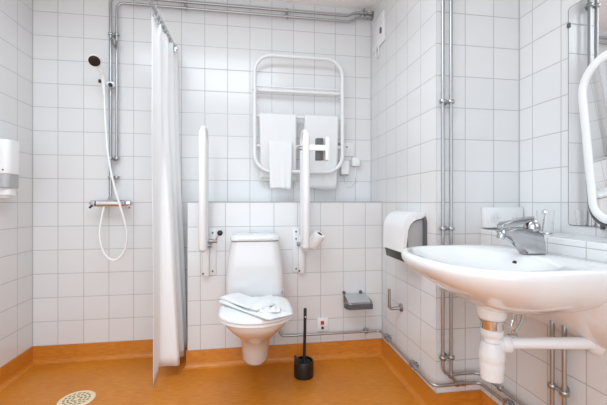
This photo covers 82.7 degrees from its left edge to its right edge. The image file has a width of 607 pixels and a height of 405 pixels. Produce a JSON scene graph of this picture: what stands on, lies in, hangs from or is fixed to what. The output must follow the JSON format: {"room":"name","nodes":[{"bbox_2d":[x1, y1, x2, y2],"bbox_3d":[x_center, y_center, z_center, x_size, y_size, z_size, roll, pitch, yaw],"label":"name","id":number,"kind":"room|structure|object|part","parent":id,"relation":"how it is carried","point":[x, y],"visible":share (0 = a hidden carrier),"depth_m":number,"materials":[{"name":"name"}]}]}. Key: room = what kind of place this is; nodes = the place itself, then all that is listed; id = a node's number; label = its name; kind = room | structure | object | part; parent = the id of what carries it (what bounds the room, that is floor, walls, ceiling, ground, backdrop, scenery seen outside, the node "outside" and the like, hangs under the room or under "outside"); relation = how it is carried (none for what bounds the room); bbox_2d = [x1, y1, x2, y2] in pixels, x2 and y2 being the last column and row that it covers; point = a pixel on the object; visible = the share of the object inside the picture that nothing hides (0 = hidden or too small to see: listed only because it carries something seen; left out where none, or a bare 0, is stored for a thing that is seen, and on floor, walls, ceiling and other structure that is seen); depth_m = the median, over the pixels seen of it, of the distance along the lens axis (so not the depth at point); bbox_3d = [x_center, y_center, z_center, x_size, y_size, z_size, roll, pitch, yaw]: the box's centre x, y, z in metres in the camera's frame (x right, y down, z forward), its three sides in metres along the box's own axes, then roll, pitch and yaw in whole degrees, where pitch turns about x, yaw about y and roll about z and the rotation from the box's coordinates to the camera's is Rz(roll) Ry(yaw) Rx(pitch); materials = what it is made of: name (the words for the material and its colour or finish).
{"room":"accessible bathroom","nodes":[
{"label":"accessible bathroom","id":0,"kind":"room"},
{"bbox_2d":[0,0,31,367],"bbox_3d":[-1.505,-0.193,0.537,0.120,2.395,3.263,0,0,-9],"label":"wall","id":1,"kind":"structure","parent":0,"point":[15,15],"depth_m":2.01,"materials":[{"name":"tile"}]},
{"bbox_2d":[0,139,19,197],"bbox_3d":[-1.593,-0.177,1.837,0.105,0.305,0.112,0,0,-9],"label":"soap dispenser","id":2,"kind":"object","parent":1,"relation":"attached to","point":[9,149],"visible":1,"depth_m":1.81,"materials":[{"name":"white plastic"}]},
{"bbox_2d":[0,347,34,390],"bbox_3d":[-1.438,0.952,0.608,0.034,0.105,3.142,0,0,-9],"label":"baseboard","id":3,"kind":"structure","parent":1,"relation":"attached to","point":[11,371],"depth_m":1.99,"materials":[{"name":"orange plastic"}]},
{"bbox_2d":[33,0,370,345],"bbox_3d":[-0.396,-0.193,2.421,2.890,2.395,0.120,0,0,-9],"label":"wall","id":4,"kind":"structure","parent":0,"point":[80,295],"depth_m":2.25,"materials":[{"name":"tile"}]},
{"bbox_2d":[32,0,32,346],"bbox_3d":[-1.695,-0.242,2.158,0.004,2.295,0.004,0,0,-9],"label":"trim","id":5,"kind":"structure","parent":4,"relation":"attached to","point":[32,0],"depth_m":2.16,"materials":[{"name":"grey"}]},
{"bbox_2d":[33,339,186,364],"bbox_3d":[-1.214,0.952,2.216,0.968,0.105,0.034,0,0,-9],"label":"baseboard","id":6,"kind":"structure","parent":4,"relation":"attached to","point":[119,350],"depth_m":2.20,"materials":[{"name":"orange plastic"}]},
{"bbox_2d":[89,196,132,208],"bbox_3d":[-1.203,-0.002,2.178,0.244,0.079,0.111,0,0,-9],"label":"shower mixer","id":7,"kind":"object","parent":4,"relation":"attached to","point":[109,202],"visible":0.99,"depth_m":2.13,"materials":[{"name":"silver metal"}]},
{"bbox_3d":[-1.303,0.006,2.136,0.034,0.042,0.042,0,0,-9],"label":"handle","id":8,"kind":"part","parent":7,"relation":"part of","materials":[{"name":"silver metal"}]},
{"bbox_3d":[-1.095,0.006,2.168,0.034,0.042,0.042,0,0,-9],"label":"handle","id":9,"kind":"part","parent":7,"relation":"part of","materials":[{"name":"silver metal"}]},
{"bbox_2d":[148,0,177,51],"bbox_3d":[-0.622,-1.025,0.735,0.055,0.055,3.142,0,0,-9],"label":"curtain rod","id":10,"kind":"object","parent":4,"relation":"attached to","point":[149,1],"visible":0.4,"depth_m":1.92,"materials":[{"name":"grey metal"}]},
{"bbox_2d":[150,6,186,386],"bbox_3d":[-0.790,-0.026,2.031,0.141,2.039,0.469,0,0,-9],"label":"shower curtain","id":11,"kind":"object","parent":10,"relation":"hanging from","point":[169,292],"visible":1,"depth_m":1.96,"materials":[{"name":"white fabric"}]},
{"bbox_2d":[98,0,373,196],"bbox_3d":[-0.390,-0.701,2.309,1.795,1.352,0.093,0,0,-9],"label":"pipes","id":12,"kind":"object","parent":4,"relation":"attached to","point":[364,14],"visible":0.99,"depth_m":2.24,"materials":[{"name":"grey metal"}]},
{"bbox_2d":[87,54,127,260],"bbox_3d":[-1.182,-0.256,2.084,0.181,1.239,0.146,0,0,6],"label":"shower","id":13,"kind":"object","parent":12,"relation":"hanging from","point":[94,60],"visible":1,"depth_m":2.12,"materials":[{"name":"white plastic"}]},
{"bbox_3d":[-1.242,-0.764,2.107,0.035,0.200,0.111,0,0,4],"label":"handle","id":14,"kind":"part","parent":13,"relation":"part of","materials":[{"name":"white plastic"}]},
{"bbox_2d":[252,53,343,173],"bbox_3d":[-0.034,-0.594,2.363,0.634,0.798,0.106,0,0,-9],"label":"towel rack","id":15,"kind":"object","parent":4,"relation":"attached to","point":[255,89],"visible":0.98,"depth_m":2.33,"materials":[{"name":"white metal"}]},
{"bbox_2d":[259,113,295,180],"bbox_3d":[-0.173,-0.372,2.330,0.248,0.454,0.041,0,0,-9],"label":"towel","id":16,"kind":"object","parent":15,"relation":"hanging from","point":[272,126],"visible":0.73,"depth_m":2.31,"materials":[{"name":"white fabric"}]},
{"bbox_2d":[268,141,291,189],"bbox_3d":[-0.155,-0.250,2.314,0.158,0.333,0.107,0,0,-9],"label":"towel","id":17,"kind":"object","parent":15,"relation":"hanging from","point":[280,152],"visible":0.98,"depth_m":2.28,"materials":[{"name":"white fabric"}]},
{"bbox_3d":[-0.032,-0.780,2.351,0.582,0.012,0.012,0,0,-9],"label":"rail","id":18,"kind":"part","parent":15,"relation":"part of","materials":[{"name":"white metal"}]},
{"bbox_3d":[-0.032,-0.580,2.351,0.582,0.023,0.022,0,0,-9],"label":"rail","id":19,"kind":"part","parent":15,"relation":"part of","materials":[{"name":"white metal"}]},
{"bbox_3d":[-0.032,-0.753,2.351,0.582,0.023,0.022,0,0,-9],"label":"rail","id":20,"kind":"part","parent":15,"relation":"part of","materials":[{"name":"white metal"}]},
{"bbox_2d":[304,115,338,189],"bbox_3d":[0.121,-0.344,2.376,0.237,0.511,0.041,0,0,-9],"label":"towel","id":21,"kind":"object","parent":15,"relation":"hanging from","point":[318,126],"visible":0.71,"depth_m":2.37,"materials":[{"name":"white fabric"}]},
{"bbox_2d":[340,160,348,175],"bbox_3d":[0.289,-0.243,2.438,0.058,0.104,0.055,0,0,-9],"label":"switch","id":22,"kind":"object","parent":4,"relation":"attached to","point":[344,169],"visible":0.81,"depth_m":2.41,"materials":[{"name":"white plastic"}]},
{"bbox_2d":[344,143,353,155],"bbox_3d":[0.321,-0.378,2.464,0.080,0.095,0.015,0,0,-9],"label":"power socket","id":23,"kind":"object","parent":4,"relation":"attached to","point":[348,147],"visible":0.8,"depth_m":2.46,"materials":[{"name":"white plastic"}]},
{"bbox_2d":[344,157,359,186],"bbox_3d":[0.345,-0.216,2.452,0.110,0.209,0.045,0,0,-9],"label":"plug","id":24,"kind":"object","parent":23,"relation":"attached to","point":[355,161],"visible":1,"depth_m":2.44,"materials":[{"name":"white plastic"}]},
{"bbox_3d":[0.332,-0.188,2.461,0.086,0.154,0.016,0,0,-3],"label":"cord","id":25,"kind":"part","parent":24,"relation":"part of","materials":[{"name":"white plastic"}]},
{"bbox_2d":[0,355,418,404],"bbox_3d":[-0.146,1.055,0.809,2.890,0.100,3.383,0,0,-9],"label":"floor","id":26,"kind":"structure","parent":0,"point":[356,381],"depth_m":1.90,"materials":[{"name":"orange plastic"}]},
{"bbox_2d":[56,390,95,404],"bbox_3d":[-1.155,1.002,1.757,0.168,0.006,0.168,0,0,-9],"label":"floor drain","id":27,"kind":"object","parent":26,"relation":"on","point":[84,397],"visible":1,"depth_m":1.76,"materials":[{"name":"beige plastic"}]},
{"bbox_2d":[294,355,313,379],"bbox_3d":[0.002,0.939,1.999,0.116,0.132,0.116,0,0,-9],"label":"brush holder","id":28,"kind":"object","parent":26,"relation":"on","point":[301,371],"visible":0.94,"depth_m":1.95,"materials":[{"name":"black plastic"}]},
{"bbox_2d":[300,308,309,363],"bbox_3d":[0.004,0.802,1.999,0.072,0.380,0.072,0,0,-9],"label":"toilet brush","id":29,"kind":"object","parent":28,"relation":"in","point":[304,360],"visible":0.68,"depth_m":1.99,"materials":[{"name":"black plastic"}]},
{"bbox_3d":[0.005,0.764,1.999,0.028,0.303,0.023,0,0,-9],"label":"handle","id":30,"kind":"part","parent":29,"relation":"part of","materials":[{"name":"black plastic"}]},
{"bbox_2d":[187,202,381,350],"bbox_3d":[-0.108,0.501,2.297,1.242,1.008,0.213,0,0,-9],"label":"wall","id":31,"kind":"structure","parent":0,"point":[348,259],"depth_m":2.21,"materials":[{"name":"tile"}]},
{"bbox_2d":[198,126,222,275],"bbox_3d":[-0.543,0.003,2.014,0.137,0.888,0.214,0,0,-9],"label":"grab rail","id":32,"kind":"object","parent":31,"relation":"attached to","point":[207,239],"visible":1,"depth_m":1.92,"materials":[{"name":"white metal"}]},
{"bbox_3d":[-0.557,0.302,2.116,0.042,0.285,0.008,0,0,-9],"label":"wall plate","id":33,"kind":"part","parent":32,"relation":"part of","materials":[{"name":"white metal"}]},
{"bbox_2d":[218,232,292,365],"bbox_3d":[-0.257,0.531,1.855,0.366,0.703,0.612,0,0,-9],"label":"toilet","id":34,"kind":"object","parent":31,"relation":"attached to","point":[254,268],"visible":0.85,"depth_m":1.95,"materials":[{"name":"white ceramic"}]},
{"bbox_3d":[-0.288,0.201,2.053,0.284,0.038,0.199,0,0,-9],"label":"cistern lid","id":35,"kind":"part","parent":34,"relation":"part of","materials":[{"name":"white ceramic"}]},
{"bbox_3d":[-0.259,0.726,1.865,0.352,0.314,0.590,0,0,-9],"label":"bowl","id":36,"kind":"part","parent":34,"relation":"part of","materials":[{"name":"white ceramic"}]},
{"bbox_3d":[-0.243,0.560,1.760,0.364,0.016,0.417,0,0,-9],"label":"seat","id":37,"kind":"part","parent":34,"relation":"part of","materials":[{"name":"white plastic"}]},
{"bbox_3d":[-0.242,0.540,1.758,0.366,0.020,0.416,0,0,-9],"label":"lid","id":38,"kind":"part","parent":34,"relation":"part of","materials":[{"name":"white plastic"}]},
{"bbox_2d":[218,292,293,319],"bbox_3d":[-0.256,0.504,1.718,0.170,0.050,0.448,0,0,-43],"label":"folded towel","id":39,"kind":"object","parent":34,"relation":"on","point":[265,309],"visible":1,"depth_m":1.67,"materials":[{"name":"white fabric"}]},
{"bbox_2d":[187,201,339,201],"bbox_3d":[-0.092,-0.004,2.194,1.242,0.006,0.007,0,0,-9],"label":"trim","id":40,"kind":"structure","parent":31,"relation":"attached to","point":[187,201],"depth_m":2.17,"materials":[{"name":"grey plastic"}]},
{"bbox_2d":[181,338,381,370],"bbox_3d":[-0.106,0.952,2.172,1.276,0.105,0.034,0,0,-9],"label":"baseboard","id":41,"kind":"structure","parent":31,"relation":"attached to","point":[365,348],"depth_m":2.18,"materials":[{"name":"orange plastic"}]},
{"bbox_2d":[293,129,329,272],"bbox_3d":[0.043,0.003,2.104,0.194,0.888,0.215,0,0,-9],"label":"grab rail","id":42,"kind":"object","parent":31,"relation":"attached to","point":[301,243],"visible":0.97,"depth_m":2.01,"materials":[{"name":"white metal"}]},
{"bbox_3d":[-0.048,0.302,2.195,0.042,0.285,0.008,0,0,-9],"label":"wall plate","id":43,"kind":"part","parent":42,"relation":"part of","materials":[{"name":"white metal"}]},
{"bbox_2d":[310,230,324,248],"bbox_3d":[0.076,0.229,2.122,0.114,0.119,0.076,0,0,29],"label":"toilet roll","id":44,"kind":"object","parent":42,"relation":"on","point":[317,237],"visible":0.84,"depth_m":2.09,"materials":[{"name":"white paper"}]},
{"bbox_3d":[0.136,-0.315,2.042,0.022,0.136,0.065,0,0,-9],"label":"bracket plate","id":45,"kind":"part","parent":42,"relation":"part of","materials":[{"name":"white plastic"}]},
{"bbox_2d":[317,318,327,330],"bbox_3d":[0.125,0.784,2.218,0.070,0.082,0.015,0,0,-9],"label":"wall outlet","id":46,"kind":"object","parent":31,"relation":"attached to","point":[322,323],"visible":1,"depth_m":2.21,"materials":[{"name":"white plastic"}]},
{"bbox_2d":[342,290,372,309],"bbox_3d":[0.339,0.617,2.190,0.180,0.086,0.136,0,0,-9],"label":"toilet paper holder","id":47,"kind":"object","parent":31,"relation":"attached to","point":[361,299],"visible":1,"depth_m":2.16,"materials":[{"name":"metal"}]},
{"bbox_3d":[0.341,0.608,2.197,0.142,0.031,0.114,0,0,-9],"label":"plate","id":48,"kind":"part","parent":47,"relation":"part of","materials":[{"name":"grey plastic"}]},
{"bbox_2d":[259,0,376,9],"bbox_3d":[-0.146,-1.440,0.809,2.890,0.100,3.383,0,0,-9],"label":"ceiling","id":49,"kind":"structure","parent":0,"point":[351,4],"depth_m":2.41,"materials":[{"name":"white paint"}]},
{"bbox_2d":[371,0,518,393],"bbox_3d":[0.765,-0.193,2.093,0.457,2.395,0.883,0,0,-9],"label":"wall","id":50,"kind":"structure","parent":0,"point":[406,71],"depth_m":1.68,"materials":[{"name":"tile"}]},
{"bbox_2d":[388,288,402,311],"bbox_3d":[0.529,0.566,1.990,0.077,0.131,0.048,0,0,-9],"label":"holder","id":51,"kind":"object","parent":50,"relation":"attached to","point":[400,307],"visible":1,"depth_m":1.99,"materials":[{"name":"silver metal"}]},
{"bbox_2d":[279,0,525,404],"bbox_3d":[0.680,-0.265,1.424,0.600,2.250,2.165,0,0,-33],"label":"pipes","id":52,"kind":"object","parent":50,"relation":"attached to","point":[506,401],"visible":0.94,"depth_m":1.60,"materials":[{"name":"grey metal"}]},
{"bbox_2d":[383,211,426,261],"bbox_3d":[0.530,0.175,1.829,0.124,0.256,0.268,0,0,-9],"label":"dispenser","id":53,"kind":"object","parent":50,"relation":"attached to","point":[402,229],"visible":0.8,"depth_m":1.73,"materials":[{"name":"white plastic"}]},
{"bbox_3d":[0.545,0.167,1.835,0.089,0.163,0.226,0,0,-9],"label":"panel","id":54,"kind":"part","parent":53,"relation":"part of","materials":[{"name":"grey plastic"}]},
{"bbox_3d":[0.587,0.172,1.830,0.012,0.225,0.253,0,0,-9],"label":"plate","id":55,"kind":"part","parent":53,"relation":"part of","materials":[{"name":"grey plastic"}]},
{"bbox_2d":[379,339,435,404],"bbox_3d":[0.559,0.952,1.936,0.034,0.105,0.704,0,0,-9],"label":"baseboard","id":56,"kind":"structure","parent":50,"relation":"attached to","point":[421,392],"depth_m":1.89,"materials":[{"name":"orange plastic"}]},
{"bbox_2d":[435,390,479,404],"bbox_3d":[0.723,0.952,1.623,0.262,0.105,0.034,0,0,-9],"label":"baseboard","id":57,"kind":"structure","parent":50,"relation":"attached to","point":[472,397],"depth_m":1.64,"materials":[{"name":"orange plastic"}]},
{"bbox_2d":[481,207,522,227],"bbox_3d":[0.938,0.071,1.654,0.216,0.096,0.039,0,0,-9],"label":"double socket","id":58,"kind":"object","parent":50,"relation":"attached to","point":[490,216],"visible":0.9,"depth_m":1.63,"materials":[{"name":"white plastic"}]},
{"bbox_2d":[490,212,500,222],"bbox_3d":[0.909,0.072,1.632,0.052,0.052,0.003,0,0,-9],"label":"socket","id":59,"kind":"object","parent":58,"relation":"attached to","point":[495,217],"depth_m":1.63,"materials":[{"name":"grey plastic"}]},
{"bbox_2d":[509,212,518,219],"bbox_3d":[1.008,0.072,1.647,0.052,0.052,0.003,0,0,-9],"label":"socket","id":60,"kind":"object","parent":58,"relation":"attached to","point":[512,215],"depth_m":1.65,"materials":[{"name":"grey plastic"}]},
{"bbox_2d":[481,229,606,404],"bbox_3d":[1.127,0.567,0.559,0.211,0.877,2.260,0,0,-9],"label":"wall","id":61,"kind":"structure","parent":0,"point":[527,371],"depth_m":1.27,"materials":[{"name":"tile"}]},
{"bbox_2d":[480,390,497,404],"bbox_3d":[1.006,0.952,0.540,0.034,0.105,2.259,0,0,-9],"label":"baseboard","id":62,"kind":"structure","parent":61,"relation":"attached to","point":[484,399],"depth_m":1.61,"materials":[{"name":"orange plastic"}]},
{"bbox_2d":[401,244,606,348],"bbox_3d":[0.645,0.317,1.203,0.543,0.267,0.598,0,0,-9],"label":"washbasin","id":63,"kind":"object","parent":61,"relation":"attached to","point":[568,291],"visible":1,"depth_m":1.02,"materials":[{"name":"white ceramic"}]},
{"bbox_3d":[0.645,0.274,1.203,0.543,0.182,0.598,0,0,-9],"label":"bowl","id":64,"kind":"part","parent":63,"relation":"part of","materials":[{"name":"white ceramic"}]},
{"bbox_2d":[507,314,523,337],"bbox_3d":[0.730,0.418,1.187,0.052,0.096,0.022,0,0,-9],"label":"hoses","id":65,"kind":"object","parent":63,"relation":"hanging from","point":[514,334],"visible":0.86,"depth_m":1.18,"materials":[{"name":"silver metal"}]},
{"bbox_2d":[496,209,547,254],"bbox_3d":[0.777,0.104,1.224,0.198,0.158,0.054,0,0,-9],"label":"tap","id":66,"kind":"object","parent":63,"relation":"on","point":[529,239],"visible":1,"depth_m":1.21,"materials":[{"name":"silver metal"}]},
{"bbox_3d":[0.750,0.070,1.219,0.129,0.042,0.030,0,0,-9],"label":"lever","id":67,"kind":"part","parent":66,"relation":"part of","materials":[{"name":"silver metal"}]},
{"bbox_3d":[0.857,0.111,1.236,0.022,0.144,0.006,0,0,-9],"label":"lift rod","id":68,"kind":"part","parent":66,"relation":"part of","materials":[{"name":"silver metal"}]},
{"bbox_2d":[478,317,605,383],"bbox_3d":[0.785,0.511,1.165,0.351,0.212,0.084,0,0,18],"label":"trap","id":69,"kind":"object","parent":63,"relation":"attached to","point":[493,348],"visible":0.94,"depth_m":1.17,"materials":[{"name":"white plastic"}]},
{"bbox_2d":[478,338,505,383],"bbox_3d":[0.658,0.550,1.205,0.084,0.134,0.084,0,0,-9],"label":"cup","id":70,"kind":"object","parent":69,"relation":"on","point":[491,352],"depth_m":1.17,"materials":[{"name":"white plastic"}]},
{"bbox_2d":[536,210,553,233],"bbox_3d":[0.999,0.080,1.425,0.062,0.094,0.062,0,0,-9],"label":"cup","id":71,"kind":"object","parent":61,"relation":"on","point":[549,217],"visible":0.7,"depth_m":1.40,"materials":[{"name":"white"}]},
{"bbox_2d":[547,320,569,404],"bbox_3d":[0.895,0.586,1.202,0.048,0.402,0.079,0,0,-9],"label":"pipes","id":72,"kind":"object","parent":61,"relation":"attached to","point":[564,391],"visible":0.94,"depth_m":1.20,"materials":[{"name":"grey metal"}]},
{"bbox_2d":[520,0,606,236],"bbox_3d":[1.232,-0.193,0.962,0.120,2.395,3.263,0,0,-9],"label":"wall","id":73,"kind":"structure","parent":0,"point":[543,23],"depth_m":1.55,"materials":[{"name":"tile"}]},
{"bbox_2d":[519,0,519,227],"bbox_3d":[1.057,-0.631,1.691,0.004,1.518,0.004,0,0,-9],"label":"trim","id":74,"kind":"structure","parent":73,"relation":"attached to","point":[519,0],"depth_m":1.69,"materials":[{"name":"grey"}]},
{"bbox_2d":[567,0,606,229],"bbox_3d":[1.111,-0.349,0.877,0.146,0.906,1.096,0,0,-9],"label":"wall mirror","id":75,"kind":"object","parent":73,"relation":"attached to","point":[587,19],"depth_m":1.31,"materials":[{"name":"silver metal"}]},
{"bbox_3d":[1.095,-0.202,0.954,0.139,0.611,0.646,0,0,-9],"label":"tilting mirror","id":76,"kind":"part","parent":75,"relation":"part of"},
{"bbox_3d":[1.068,-0.215,0.950,0.066,0.526,0.564,0,0,-9],"label":"glass","id":77,"kind":"part","parent":75,"relation":"part of","materials":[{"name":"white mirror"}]}
]}

